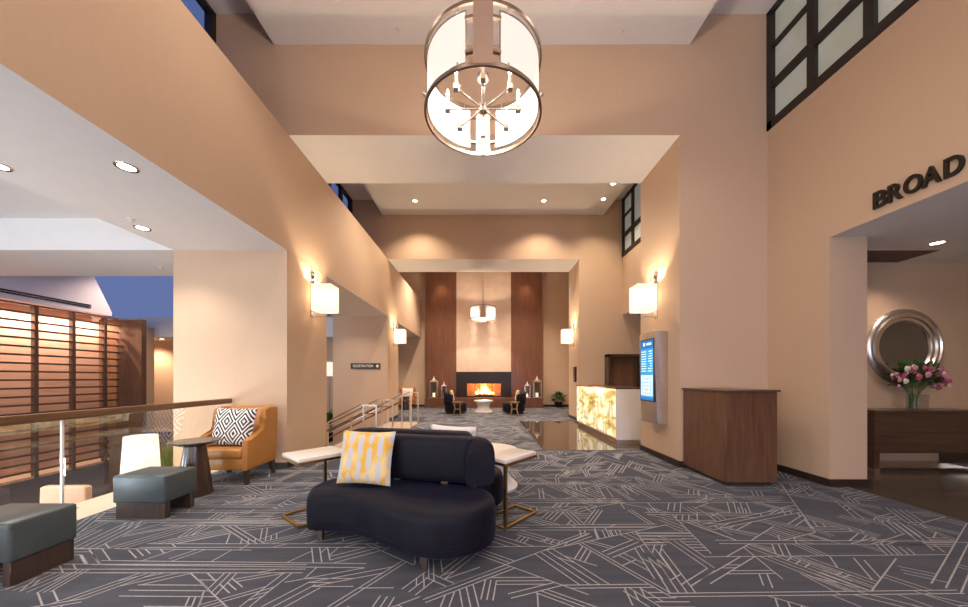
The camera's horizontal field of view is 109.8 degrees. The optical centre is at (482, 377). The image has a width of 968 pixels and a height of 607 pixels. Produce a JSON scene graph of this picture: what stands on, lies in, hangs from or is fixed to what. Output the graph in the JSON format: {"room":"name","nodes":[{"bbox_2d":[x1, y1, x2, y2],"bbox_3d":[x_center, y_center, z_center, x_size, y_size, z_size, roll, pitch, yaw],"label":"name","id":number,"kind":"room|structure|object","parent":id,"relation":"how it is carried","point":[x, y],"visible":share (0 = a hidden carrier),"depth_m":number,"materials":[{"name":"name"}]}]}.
{"room":"hotel lobby","nodes":[
{"label":"hotel lobby","id":0,"kind":"room"},
{"bbox_2d":[0,178,95,217],"bbox_3d":[-10.485,-2.660,-0.265,11.030,0.180,11.470,0,0,0],"label":"ceiling","id":1,"kind":"structure","parent":0,"point":[16,201],"depth_m":5.10,"materials":[{"name":"paint"}]},
{"bbox_2d":[0,218,172,275],"bbox_3d":[-10.490,-2.605,6.170,11.020,1.090,1.400,0,0,0],"label":"beam","id":2,"kind":"structure","parent":1,"relation":"attached to","point":[28,246],"depth_m":5.49,"materials":[{"name":"paint"}]},
{"bbox_2d":[0,276,111,315],"bbox_3d":[-10.950,-2.750,5.810,0.900,2.000,7.620,0,0,0],"label":"wall","id":3,"kind":"structure","parent":0,"point":[81,289],"depth_m":8.47,"materials":[{"name":"paint"}]},
{"bbox_2d":[0,288,90,307],"bbox_3d":[-10.492,-1.910,7.650,0.019,0.100,2.900,0,0,0],"label":"air vent","id":4,"kind":"object","parent":3,"relation":"in","point":[2,290],"visible":1,"depth_m":8.11,"materials":[{"name":"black metal"}]},
{"bbox_2d":[146,327,153,426],"bbox_3d":[-13.800,0.300,10.950,4.400,4.100,2.100,0,0,0],"label":"wall","id":5,"kind":"structure","parent":0,"point":[149,331],"depth_m":11.83,"materials":[{"name":"beige paint"}]},
{"bbox_2d":[0,445,332,505],"bbox_3d":[-10.345,2.450,6.000,11.310,0.200,24.000,0,0,0],"label":"floor","id":6,"kind":"structure","parent":0,"point":[96,476],"depth_m":7.57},
{"bbox_2d":[39,485,91,503],"bbox_3d":[-5.780,1.920,4.435,0.660,0.860,0.670,0,0,0],"label":"chair","id":7,"kind":"object","parent":6,"relation":"on","point":[75,494],"visible":0.22,"depth_m":4.66,"materials":[{"name":"beige fabric"}]},
{"bbox_2d":[0,299,145,485],"bbox_3d":[-10.460,0.310,6.450,1.320,4.080,6.900,0,0,0],"label":"screen","id":8,"kind":"object","parent":6,"relation":"on","point":[51,361],"visible":0.8,"depth_m":8.71,"materials":[{"name":"brown wood"}]},
{"bbox_2d":[100,427,172,488],"bbox_3d":[-6.750,1.735,7.400,2.500,1.230,0.600,0,0,0],"label":"countertop","id":9,"kind":"structure","parent":6,"relation":"on","point":[116,436],"depth_m":7.18,"materials":[{"name":"brown wood"}]},
{"bbox_2d":[100,427,172,433],"bbox_3d":[-6.750,1.145,7.400,2.500,0.050,0.600,0,0,0],"label":"countertop","id":10,"kind":"structure","parent":9,"relation":"on","point":[131,430],"depth_m":7.19,"materials":[{"name":"brown wood"}]},
{"bbox_2d":[76,470,219,519],"bbox_3d":[-4.410,1.898,-0.260,0.560,0.904,11.480,0,0,0],"label":"ledge","id":11,"kind":"object","parent":6,"relation":"on","point":[87,508],"depth_m":3.86,"materials":[{"name":"stone"}]},
{"bbox_2d":[159,439,172,465],"bbox_3d":[-6.098,1.770,6.556,1.235,1.159,0.310,0,0,0],"label":"grass planter","id":12,"kind":"object","parent":6,"relation":"on","point":[166,459],"visible":0.09,"depth_m":6.50,"materials":[{"name":"green plant"}]},
{"bbox_2d":[173,250,326,465],"bbox_3d":[-4.075,0.140,6.175,1.830,4.420,1.390,0,0,0],"label":"column","id":13,"kind":"structure","parent":6,"relation":"on","point":[244,330],"depth_m":5.48,"materials":[{"name":"paint"}]},
{"bbox_2d":[254,462,287,467],"bbox_3d":[-3.638,1.405,5.471,0.985,0.090,0.017,0,0,0],"label":"baseboard","id":14,"kind":"structure","parent":13,"relation":"attached to","point":[277,464],"depth_m":5.46,"materials":[{"name":"brown wood"}]},
{"bbox_2d":[310,271,338,317],"bbox_3d":[-2.953,-1.540,6.280,0.432,0.859,0.346,0,0,0],"label":"wall sconce","id":15,"kind":"object","parent":13,"relation":"attached to","point":[324,297],"visible":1,"depth_m":6.11,"materials":[{"name":"beige fabric"}]},
{"bbox_2d":[316,310,334,311],"bbox_3d":[-2.913,-1.245,6.280,0.315,0.006,0.310,0,0,0],"label":"diffuser","id":16,"kind":"object","parent":15,"relation":"attached to","point":[316,310],"depth_m":6.27,"materials":[{"name":"white plastic"}]},
{"bbox_2d":[327,362,332,428],"bbox_3d":[-5.750,0.875,12.750,0.380,2.950,0.380,0,0,0],"label":"floor lamp","id":17,"kind":"object","parent":6,"relation":"on","point":[329,364],"visible":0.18,"depth_m":12.62,"materials":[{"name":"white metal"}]},
{"bbox_2d":[327,410,332,442],"bbox_3d":[-5.521,1.721,12.289,1.009,1.259,0.992,0,0,0],"label":"potted plant","id":18,"kind":"object","parent":6,"relation":"on","point":[329,414],"visible":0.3,"depth_m":12.13,"materials":[{"name":"green plant"}]},
{"bbox_2d":[333,316,397,443],"bbox_3d":[-4.075,0.140,11.985,1.830,4.420,1.370,0,0,0],"label":"column","id":19,"kind":"structure","parent":6,"relation":"on","point":[356,339],"depth_m":11.30,"materials":[{"name":"paint"}]},
{"bbox_2d":[351,363,379,368],"bbox_3d":[-3.900,-0.395,11.281,0.980,0.190,0.037,0,0,0],"label":"sign","id":20,"kind":"object","parent":19,"relation":"attached to","point":[353,365],"visible":1,"depth_m":11.27,"materials":[{"name":"brown metal"}]},
{"bbox_2d":[393,322,405,346],"bbox_3d":[-2.953,-1.540,11.950,0.432,0.859,0.346,0,0,0],"label":"wall sconce","id":21,"kind":"object","parent":19,"relation":"attached to","point":[399,335],"visible":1,"depth_m":11.78,"materials":[{"name":"beige fabric"}]},
{"bbox_3d":[-5.280,2.040,5.250,0.720,0.620,0.720,0,0,0],"label":"side table","id":22,"kind":"object","parent":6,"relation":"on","visible":0},
{"bbox_2d":[120,434,160,473],"bbox_3d":[-5.280,1.310,5.250,0.470,0.840,0.470,0,0,0],"label":"table lamp","id":23,"kind":"object","parent":22,"relation":"on","point":[139,451],"visible":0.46,"depth_m":5.10,"materials":[{"name":"beige fabric"}]},
{"bbox_2d":[0,0,420,337],"bbox_3d":[-4.065,-3.005,5.650,1.810,1.890,23.300,0,0,0],"label":"wall","id":24,"kind":"structure","parent":0,"point":[86,86],"depth_m":3.64,"materials":[{"name":"paint"}]},
{"bbox_2d":[0,163,13,171],"bbox_3d":[-4.710,-2.056,3.300,0.188,0.008,0.188,0,0,0],"label":"recessed light","id":25,"kind":"object","parent":24,"relation":"in","point":[3,167],"visible":1,"depth_m":3.34,"materials":[{"name":"silver metal"}]},
{"bbox_2d":[112,161,139,172],"bbox_3d":[-3.480,-2.056,3.320,0.188,0.008,0.188,0,0,0],"label":"recessed light","id":26,"kind":"object","parent":24,"relation":"in","point":[127,167],"visible":1,"depth_m":3.32,"materials":[{"name":"silver metal"}]},
{"bbox_2d":[127,217,135,222],"bbox_3d":[-4.550,-2.037,4.400,0.090,0.046,0.090,0,0,0],"label":"sprinkler","id":27,"kind":"object","parent":24,"relation":"attached to","point":[129,218],"visible":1,"depth_m":4.39,"materials":[{"name":"white paint"}]},
{"bbox_2d":[133,225,151,230],"bbox_3d":[-4.680,-2.056,4.670,0.188,0.008,0.188,0,0,0],"label":"recessed light","id":28,"kind":"object","parent":24,"relation":"in","point":[143,228],"visible":1,"depth_m":4.67,"materials":[{"name":"silver metal"}]},
{"bbox_2d":[97,317,332,340],"bbox_3d":[-10.500,-1.800,12.700,11.000,0.700,1.400,0,0,0],"label":"wall","id":29,"kind":"structure","parent":0,"point":[163,326],"depth_m":12.00,"materials":[{"name":"paint"}]},
{"bbox_2d":[154,341,332,427],"bbox_3d":[-10.500,0.425,13.500,11.000,3.850,0.200,0,0,0],"label":"wall","id":30,"kind":"structure","parent":0,"point":[163,350],"depth_m":13.40,"materials":[{"name":"paint"}]},
{"bbox_2d":[327,272,568,421],"bbox_3d":[-2.100,-1.785,17.400,13.800,8.270,0.200,0,0,0],"label":"wall","id":31,"kind":"structure","parent":0,"point":[555,285],"depth_m":17.30,"materials":[{"name":"paint"}]},
{"bbox_2d":[426,272,455,396],"bbox_3d":[-2.100,-2.235,17.160,1.540,7.370,0.280,0,0,0],"label":"panelling","id":32,"kind":"object","parent":31,"relation":"attached to","point":[440,286],"visible":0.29,"depth_m":17.02,"materials":[{"name":"brown wood"}]},
{"bbox_2d":[511,272,541,396],"bbox_3d":[2.180,-2.235,17.160,1.560,7.370,0.280,0,0,0],"label":"panelling","id":33,"kind":"object","parent":31,"relation":"attached to","point":[526,287],"visible":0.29,"depth_m":17.02,"materials":[{"name":"brown wood"}]},
{"bbox_2d":[543,405,568,406],"bbox_3d":[3.780,1.400,17.293,1.640,0.100,0.015,0,0,0],"label":"baseboard","id":34,"kind":"structure","parent":31,"relation":"attached to","point":[543,405],"depth_m":17.29,"materials":[{"name":"brown wood"}]},
{"bbox_2d":[246,0,716,44],"bbox_3d":[-0.020,-5.670,-0.236,6.760,0.500,11.528,0,0,0],"label":"ceiling","id":35,"kind":"structure","parent":0,"point":[285,22],"depth_m":5.13,"materials":[{"name":"paint"}]},
{"bbox_2d":[423,0,542,155],"bbox_3d":[0.000,-3.982,3.330,1.182,2.876,1.140,0,0,0],"label":"drum chandelier","id":36,"kind":"object","parent":35,"relation":"hanging from","point":[518,53],"visible":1,"depth_m":3.03,"materials":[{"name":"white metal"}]},
{"bbox_2d":[620,27,625,34],"bbox_3d":[2.180,-5.397,5.300,0.090,0.046,0.090,0,0,0],"label":"sprinkler","id":37,"kind":"object","parent":35,"relation":"attached to","point":[622,30],"visible":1,"depth_m":5.29,"materials":[{"name":"white paint"}]},
{"bbox_2d":[456,272,510,371],"bbox_3d":[0.035,-3.115,17.160,2.730,5.610,0.280,0,0,0],"label":"wall","id":38,"kind":"structure","parent":0,"point":[480,346],"depth_m":17.02,"materials":[{"name":"beige paint"}]},
{"bbox_2d":[0,407,967,606],"bbox_3d":[2.200,1.550,5.650,13.600,0.201,23.300,0,0,0],"label":"floor","id":39,"kind":"structure","parent":0,"point":[609,528],"depth_m":2.92,"materials":[{"name":"carpet"}]},
{"bbox_2d":[0,503,78,586],"bbox_3d":[-3.530,1.226,2.540,0.542,0.448,0.402,0,0,0],"label":"ottoman","id":40,"kind":"object","parent":39,"relation":"on","point":[36,538],"visible":1,"depth_m":2.52,"materials":[{"name":"leather"}]},
{"bbox_2d":[0,503,76,562],"bbox_3d":[-3.530,1.143,2.540,0.540,0.283,0.400,0,0,0],"label":"cushion","id":41,"kind":"object","parent":40,"relation":"on","point":[27,530],"depth_m":2.51,"materials":[{"name":"leather"}]},
{"bbox_2d":[0,398,231,502],"bbox_3d":[-4.060,0.887,1.730,0.070,1.125,7.460,0,0,0],"label":"guard railing","id":42,"kind":"object","parent":39,"relation":"on","point":[64,415],"visible":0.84,"depth_m":3.38,"materials":[{"name":"brown wood"}]},
{"bbox_2d":[113,466,197,518],"bbox_3d":[-3.525,1.226,3.675,0.542,0.448,0.402,0,0,0],"label":"ottoman","id":43,"kind":"object","parent":39,"relation":"on","point":[150,492],"visible":1,"depth_m":3.50,"materials":[{"name":"leather"}]},
{"bbox_2d":[113,466,195,502],"bbox_3d":[-3.525,1.143,3.675,0.540,0.283,0.400,0,0,0],"label":"cushion","id":44,"kind":"object","parent":43,"relation":"on","point":[152,484],"depth_m":3.48,"materials":[{"name":"leather"}]},
{"bbox_2d":[166,437,221,497],"bbox_3d":[-3.600,1.115,4.250,0.530,0.670,0.530,0,0,0],"label":"pedestal side table","id":45,"kind":"object","parent":39,"relation":"on","point":[194,452],"visible":0.84,"depth_m":4.18,"materials":[{"name":"brown wood"}]},
{"bbox_2d":[200,406,277,484],"bbox_3d":[-3.555,0.938,4.920,0.770,1.025,0.700,0,0,0],"label":"armchair","id":46,"kind":"object","parent":39,"relation":"on","point":[259,448],"visible":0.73,"depth_m":4.80,"materials":[{"name":"leather"}]},
{"bbox_2d":[207,445,241,458],"bbox_3d":[-3.555,1.030,4.805,0.610,0.140,0.470,0,0,0],"label":"seat cushion","id":47,"kind":"object","parent":46,"relation":"on","point":[214,451],"depth_m":4.58,"materials":[{"name":"leather"}]},
{"bbox_2d":[210,407,256,444],"bbox_3d":[-3.545,0.690,4.840,0.589,0.539,0.219,0,0,3],"label":"throw pillow","id":48,"kind":"object","parent":46,"relation":"on","point":[233,426],"visible":0.96,"depth_m":4.78,"materials":[{"name":"fabric"}]},
{"bbox_2d":[281,446,341,528],"bbox_3d":[-1.767,1.117,3.611,0.466,0.665,0.546,0,0,41],"label":"table","id":49,"kind":"object","parent":39,"relation":"on","point":[321,454],"visible":0.75,"depth_m":3.50,"materials":[{"name":"white paint"}]},
{"bbox_2d":[306,433,495,568],"bbox_3d":[-0.765,1.003,3.041,1.775,0.894,0.849,0,0,14],"label":"curved sofa","id":50,"kind":"object","parent":39,"relation":"on","point":[443,520],"visible":0.89,"depth_m":2.96,"materials":[{"name":"blue fabric"}]},
{"bbox_2d":[336,430,395,485],"bbox_3d":[-1.105,0.750,3.215,0.545,0.486,0.208,0,0,10],"label":"throw pillow","id":51,"kind":"object","parent":50,"relation":"on","point":[366,457],"visible":1,"depth_m":3.15,"materials":[{"name":"yellow fabric"}]},
{"bbox_2d":[403,396,409,409],"bbox_3d":[-3.550,1.150,15.600,0.500,0.600,0.500,0,0,0],"label":"pedestal side table","id":52,"kind":"object","parent":39,"relation":"on","point":[405,404],"visible":0.73,"depth_m":15.48,"materials":[{"name":"brown wood"}]},
{"bbox_2d":[399,387,415,408],"bbox_3d":[-3.618,0.938,16.340,0.770,1.025,0.700,0,0,-14],"label":"armchair","id":53,"kind":"object","parent":39,"relation":"on","point":[400,388],"visible":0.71,"depth_m":16.29,"materials":[{"name":"leather"}]},
{"bbox_2d":[402,388,412,396],"bbox_3d":[-3.600,0.720,16.240,0.523,0.449,0.212,0,0,-12],"label":"throw pillow","id":54,"kind":"object","parent":53,"relation":"on","point":[404,391],"visible":0.56,"depth_m":16.19,"materials":[{"name":"beige fabric"}]},
{"bbox_2d":[353,427,502,505],"bbox_3d":[-0.634,1.003,3.961,1.775,0.894,0.848,0,0,13],"label":"curved sofa","id":55,"kind":"object","parent":39,"relation":"on","point":[496,488],"visible":0.18,"depth_m":3.58,"materials":[{"name":"fabric"}]},
{"bbox_2d":[430,424,475,435],"bbox_3d":[-0.330,0.770,3.845,0.557,0.504,0.206,0,0,15],"label":"throw pillow","id":56,"kind":"object","parent":55,"relation":"on","point":[472,430],"visible":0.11,"depth_m":3.76,"materials":[{"name":"beige fabric"}]},
{"bbox_2d":[443,391,466,413],"bbox_3d":[-1.145,1.000,14.000,0.970,0.900,0.936,0,0,0],"label":"tub chair","id":57,"kind":"object","parent":39,"relation":"on","point":[447,397],"visible":0.88,"depth_m":13.62,"materials":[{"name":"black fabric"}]},
{"bbox_2d":[452,401,462,415],"bbox_3d":[-1.000,1.188,13.250,0.440,0.536,0.440,0,0,0],"label":"side table","id":58,"kind":"object","parent":39,"relation":"on","point":[453,402],"visible":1,"depth_m":13.14,"materials":[{"name":"brown wood"}]},
{"bbox_2d":[474,400,492,412],"bbox_3d":[0.020,1.200,14.500,0.820,0.500,0.820,0,0,0],"label":"coffee table","id":59,"kind":"object","parent":39,"relation":"on","point":[483,406],"visible":0.99,"depth_m":14.24,"materials":[{"name":"white paint"}]},
{"bbox_2d":[425,372,542,407],"bbox_3d":[0.045,0.570,16.935,5.790,1.760,0.710,0,0,0],"label":"fireplace","id":60,"kind":"object","parent":39,"relation":"on","point":[470,386],"visible":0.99,"depth_m":16.90,"materials":[{"name":"black stone"}]},
{"bbox_2d":[429,375,437,397],"bbox_3d":[-2.420,0.417,16.760,0.380,1.100,0.380,0,0,0],"label":"candle lantern","id":61,"kind":"object","parent":60,"relation":"on","point":[433,379],"visible":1,"depth_m":16.76,"materials":[{"name":"silver metal"}]},
{"bbox_2d":[524,382,529,397],"bbox_3d":[2.180,0.555,16.760,0.271,0.824,0.271,0,0,0],"label":"candle lantern","id":62,"kind":"object","parent":60,"relation":"on","point":[527,382],"visible":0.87,"depth_m":16.81,"materials":[{"name":"silver metal"}]},
{"bbox_2d":[532,376,541,397],"bbox_3d":[2.660,0.417,16.760,0.400,1.100,0.400,0,0,0],"label":"candle lantern","id":63,"kind":"object","parent":60,"relation":"on","point":[536,379],"visible":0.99,"depth_m":16.68,"materials":[{"name":"silver metal"}]},
{"bbox_2d":[492,443,517,493],"bbox_3d":[0.060,1.200,4.580,0.820,0.500,0.820,0,0,0],"label":"coffee table","id":64,"kind":"object","parent":39,"relation":"on","point":[512,485],"visible":0.12,"depth_m":4.48,"materials":[{"name":"white paint"}]},
{"bbox_2d":[502,391,525,413],"bbox_3d":[1.285,1.000,14.000,0.970,0.900,0.936,0,0,0],"label":"tub chair","id":65,"kind":"object","parent":39,"relation":"on","point":[506,406],"visible":0.8,"depth_m":13.63,"materials":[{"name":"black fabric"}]},
{"bbox_2d":[509,401,519,415],"bbox_3d":[1.220,1.188,13.250,0.440,0.536,0.440,0,0,0],"label":"side table","id":66,"kind":"object","parent":39,"relation":"on","point":[510,402],"visible":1,"depth_m":13.14,"materials":[{"name":"brown wood"}]},
{"bbox_2d":[495,448,536,529],"bbox_3d":[0.281,1.117,3.537,0.326,0.665,0.566,0,0,41],"label":"table","id":67,"kind":"object","parent":39,"relation":"on","point":[505,458],"visible":0.75,"depth_m":3.40,"materials":[{"name":"white paint"}]},
{"bbox_2d":[550,391,566,407],"bbox_3d":[3.735,1.033,16.806,0.925,0.834,0.966,0,0,0],"label":"potted plant","id":68,"kind":"object","parent":39,"relation":"on","point":[557,394],"visible":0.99,"depth_m":16.75,"materials":[{"name":"green plant"}]},
{"bbox_2d":[576,385,640,443],"bbox_3d":[3.335,0.833,9.037,0.850,1.235,3.145,0,0,0],"label":"reception desk","id":69,"kind":"object","parent":39,"relation":"on","point":[612,412],"visible":0.84,"depth_m":7.75,"materials":[{"name":"yellow stone"}]},
{"bbox_2d":[576,385,639,388],"bbox_3d":[3.335,0.230,9.037,0.850,0.030,3.145,0,0,0],"label":"countertop","id":70,"kind":"structure","parent":69,"relation":"on","point":[597,386],"depth_m":8.60,"materials":[{"name":"brown stone"}]},
{"bbox_2d":[605,354,639,386],"bbox_3d":[4.600,0.340,11.125,1.120,2.220,0.350,0,0,0],"label":"niche","id":71,"kind":"object","parent":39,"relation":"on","point":[620,369],"visible":0.4,"depth_m":11.26,"materials":[{"name":"brown wood"}]},
{"bbox_2d":[682,388,780,484],"bbox_3d":[3.593,0.805,5.019,0.756,1.290,0.978,0,0,0],"label":"wooden podium","id":72,"kind":"object","parent":39,"relation":"on","point":[730,434],"visible":1,"depth_m":4.55,"materials":[{"name":"brown wood"}]},
{"bbox_2d":[641,135,967,461],"bbox_3d":[6.200,-1.250,6.215,6.000,5.400,1.370,0,0,0],"label":"wall","id":73,"kind":"structure","parent":39,"relation":"on","point":[704,203],"depth_m":5.53,"materials":[{"name":"paint"}]},
{"bbox_2d":[216,14,767,182],"bbox_3d":[0.150,-4.985,6.215,9.300,2.070,1.370,0,0,0],"label":"beam","id":74,"kind":"structure","parent":73,"relation":"on","point":[610,113],"depth_m":5.53,"materials":[{"name":"paint"}]},
{"bbox_2d":[629,271,657,317],"bbox_3d":[2.993,-1.540,6.280,0.432,0.859,0.346,0,0,0],"label":"wall sconce","id":75,"kind":"object","parent":73,"relation":"attached to","point":[643,297],"visible":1,"depth_m":6.11,"materials":[{"name":"beige fabric"}]},
{"bbox_2d":[633,310,651,311],"bbox_3d":[2.953,-1.245,6.280,0.315,0.006,0.310,0,0,0],"label":"diffuser","id":76,"kind":"object","parent":75,"relation":"attached to","point":[633,310],"depth_m":6.27,"materials":[{"name":"beige fabric"}]},
{"bbox_2d":[640,331,667,424],"bbox_3d":[3.082,-0.005,6.170,0.230,1.630,0.580,0,0,0],"label":"screen","id":77,"kind":"object","parent":73,"relation":"attached to","point":[654,344],"visible":1,"depth_m":5.92,"materials":[{"name":"silver metal"}]},
{"bbox_2d":[640,444,679,466],"bbox_3d":[3.192,1.400,6.215,0.015,0.100,1.400,0,0,0],"label":"baseboard","id":78,"kind":"structure","parent":73,"relation":"attached to","point":[666,458],"depth_m":6.08,"materials":[{"name":"brown wood"}]},
{"bbox_2d":[867,309,943,384],"bbox_3d":[6.820,-0.500,5.492,1.240,1.240,0.075,0,0,0],"label":"round mirror","id":79,"kind":"object","parent":73,"relation":"attached to","point":[911,334],"visible":0.83,"depth_m":5.50,"materials":[{"name":"silver metal"}]},
{"bbox_2d":[879,322,928,369],"bbox_3d":[6.820,-0.500,5.518,0.840,0.840,0.001,0,0,0],"label":"mirror glass","id":80,"kind":"object","parent":79,"relation":"attached to","point":[905,340],"depth_m":5.52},
{"bbox_2d":[867,408,967,474],"bbox_3d":[6.660,0.968,5.295,1.602,0.965,0.430,0,0,0],"label":"console table","id":81,"kind":"object","parent":39,"relation":"on","point":[943,431],"visible":0.73,"depth_m":5.10,"materials":[{"name":"brown wood"}]},
{"bbox_3d":[6.640,0.365,5.200,0.244,0.231,0.244,0,0,0],"label":"glass vase","id":82,"kind":"object","parent":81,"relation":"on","visible":0},
{"bbox_2d":[884,357,953,407],"bbox_3d":[6.612,0.068,5.207,0.984,0.786,0.419,0,0,0],"label":"flower bouquet","id":83,"kind":"object","parent":82,"relation":"in","point":[915,372],"visible":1,"depth_m":5.13,"materials":[{"name":"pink plant"}]},
{"bbox_2d":[206,0,776,199],"bbox_3d":[0.200,-5.995,5.650,9.400,0.150,23.300,0,0,0],"label":"ceiling","id":84,"kind":"structure","parent":0,"point":[356,191],"depth_m":5.46,"materials":[{"name":"paint"}]},
{"bbox_2d":[363,183,626,214],"bbox_3d":[0.335,-5.670,9.100,7.370,0.500,4.396,0,0,0],"label":"ceiling","id":85,"kind":"structure","parent":0,"point":[390,198],"depth_m":10.21,"materials":[{"name":"paint"}]},
{"bbox_2d":[569,259,640,416],"bbox_3d":[6.200,-1.250,11.985,6.000,5.400,1.370,0,0,0],"label":"wall","id":86,"kind":"structure","parent":0,"point":[601,329],"depth_m":11.30,"materials":[{"name":"paint"}]},
{"bbox_2d":[352,200,621,271],"bbox_3d":[0.150,-4.985,11.985,9.300,2.070,1.370,0,0,0],"label":"beam","id":87,"kind":"structure","parent":86,"relation":"on","point":[411,243],"depth_m":11.30,"materials":[{"name":"paint"}]},
{"bbox_2d":[561,322,573,346],"bbox_3d":[2.993,-1.540,11.950,0.432,0.859,0.346,0,0,0],"label":"wall sconce","id":88,"kind":"object","parent":86,"relation":"attached to","point":[567,335],"visible":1,"depth_m":11.78,"materials":[{"name":"beige fabric"}]},
{"bbox_2d":[573,367,576,381],"bbox_3d":[3.172,-0.130,11.750,0.055,0.520,0.260,0,0,0],"label":"wall panel","id":89,"kind":"object","parent":86,"relation":"attached to","point":[574,368],"visible":1,"depth_m":11.65,"materials":[{"name":"brown metal"}]},
{"bbox_2d":[622,242,640,314],"bbox_3d":[4.815,-3.055,9.100,0.370,1.910,4.400,0,0,0],"label":"wall","id":90,"kind":"structure","parent":0,"point":[631,262],"depth_m":10.74,"materials":[{"name":"paint"}]},
{"bbox_2d":[622,183,640,256],"bbox_3d":[4.670,-4.965,9.350,0.120,1.910,3.900,0,0,0],"label":"window","id":91,"kind":"structure","parent":90,"relation":"in","point":[631,202],"depth_m":10.58,"materials":[{"name":"glass"}]},
{"bbox_2d":[768,0,967,478],"bbox_3d":[4.880,-1.280,-0.235,0.500,5.460,11.530,0,0,0],"label":"wall","id":92,"kind":"structure","parent":0,"point":[898,108],"depth_m":4.54,"materials":[{"name":"paint"}]},
{"bbox_2d":[777,464,830,486],"bbox_3d":[4.622,1.400,5.020,0.015,0.100,0.990,0,0,0],"label":"baseboard","id":93,"kind":"structure","parent":92,"relation":"attached to","point":[808,476],"depth_m":4.87,"materials":[{"name":"brown wood"}]},
{"bbox_2d":[831,479,869,486],"bbox_3d":[4.888,1.400,4.532,0.515,0.100,0.015,0,0,0],"label":"baseboard","id":94,"kind":"structure","parent":92,"relation":"attached to","point":[834,482],"depth_m":4.53,"materials":[{"name":"brown wood"}]},
{"bbox_2d":[872,155,965,209],"bbox_3d":[4.614,-2.083,3.638,0.028,0.195,0.757,0,0,0],"label":"sign lettering","id":95,"kind":"object","parent":92,"relation":"attached to","point":[922,183],"visible":1,"depth_m":3.59,"materials":[{"name":"brown metal"}]},
{"bbox_2d":[867,200,967,261],"bbox_3d":[7.165,-1.930,-0.235,4.070,0.100,11.530,0,0,0],"label":"ceiling","id":96,"kind":"structure","parent":0,"point":[950,223],"depth_m":4.52,"materials":[{"name":"paint"}]},
{"bbox_2d":[867,249,940,261],"bbox_3d":[6.100,-1.871,5.230,1.200,0.018,0.520,0,0,0],"label":"ceiling panel","id":97,"kind":"object","parent":96,"relation":"in","point":[873,255],"visible":0.58,"depth_m":5.13,"materials":[{"name":"brown wood"}]},
{"bbox_2d":[927,240,948,245],"bbox_3d":[6.320,-1.876,4.730,0.188,0.008,0.188,0,0,0],"label":"recessed light","id":98,"kind":"object","parent":96,"relation":"in","point":[942,241],"visible":1,"depth_m":4.73,"materials":[{"name":"silver metal"}]},
{"bbox_3d":[-4.180,2.025,9.100,2.160,0.850,4.400,0,0,0],"label":"floor","id":99,"kind":"structure","parent":0,"visible":0},
{"bbox_2d":[327,404,376,445],"bbox_3d":[-3.437,1.189,6.980,2.522,1.310,0.052,0,0,0],"label":"stair handrail","id":100,"kind":"object","parent":99,"relation":"on","point":[360,405],"visible":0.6,"depth_m":6.97,"materials":[{"name":"silver metal"}]},
{"bbox_2d":[329,418,389,445],"bbox_3d":[-4.180,1.830,11.290,2.160,1.040,0.020,0,0,0],"label":"trim","id":101,"kind":"structure","parent":99,"relation":"attached to","point":[339,440],"depth_m":11.28,"materials":[{"name":"tile"}]},
{"bbox_2d":[329,399,392,431],"bbox_3d":[-3.577,1.204,8.500,2.662,1.360,0.052,0,0,0],"label":"stair handrail","id":102,"kind":"object","parent":99,"relation":"on","point":[381,400],"visible":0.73,"depth_m":8.49,"materials":[{"name":"silver metal"}]},
{"bbox_2d":[329,394,411,437],"bbox_3d":[-3.487,1.219,9.700,2.902,1.510,0.052,0,0,0],"label":"stair handrail","id":103,"kind":"object","parent":99,"relation":"on","point":[401,395],"visible":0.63,"depth_m":9.68,"materials":[{"name":"silver metal"}]},
{"bbox_2d":[329,392,418,437],"bbox_3d":[-3.537,1.199,11.000,2.902,1.510,0.052,0,0,0],"label":"stair handrail","id":104,"kind":"object","parent":99,"relation":"on","point":[408,392],"visible":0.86,"depth_m":10.98,"materials":[{"name":"silver metal"}]},
{"bbox_3d":[0.005,-5.670,14.986,6.710,0.500,4.628,0,0,0],"label":"ceiling","id":105,"kind":"structure","parent":0,"visible":0},
{"bbox_2d":[470,304,495,321],"bbox_3d":[0.000,-3.982,14.800,1.182,2.876,1.140,0,0,0],"label":"drum chandelier","id":106,"kind":"object","parent":105,"relation":"hanging from","point":[475,310],"visible":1,"depth_m":14.40,"materials":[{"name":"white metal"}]},
{"bbox_3d":[4.815,-4.965,0.700,0.370,1.910,13.400,0,0,0],"label":"wall","id":107,"kind":"structure","parent":0,"visible":0},
{"bbox_2d":[766,0,918,130],"bbox_3d":[4.670,-4.965,1.515,0.120,1.910,8.030,0,0,0],"label":"window","id":108,"kind":"structure","parent":107,"relation":"in","point":[808,42],"depth_m":4.79,"materials":[{"name":"white glass"}]},
{"bbox_3d":[-4.435,-4.935,5.650,0.150,1.970,23.300,0,0,0],"label":"wall","id":109,"kind":"structure","parent":0,"visible":0},
{"bbox_2d":[196,0,215,43],"bbox_3d":[-4.400,-4.965,-0.235,0.120,1.910,11.530,0,0,0],"label":"window","id":110,"kind":"structure","parent":109,"relation":"in","point":[209,14],"depth_m":5.44,"materials":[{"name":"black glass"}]},
{"bbox_2d":[327,183,351,213],"bbox_3d":[-4.400,-4.965,9.250,0.120,1.910,4.100,0,0,0],"label":"window","id":111,"kind":"structure","parent":109,"relation":"in","point":[341,191],"depth_m":10.53,"materials":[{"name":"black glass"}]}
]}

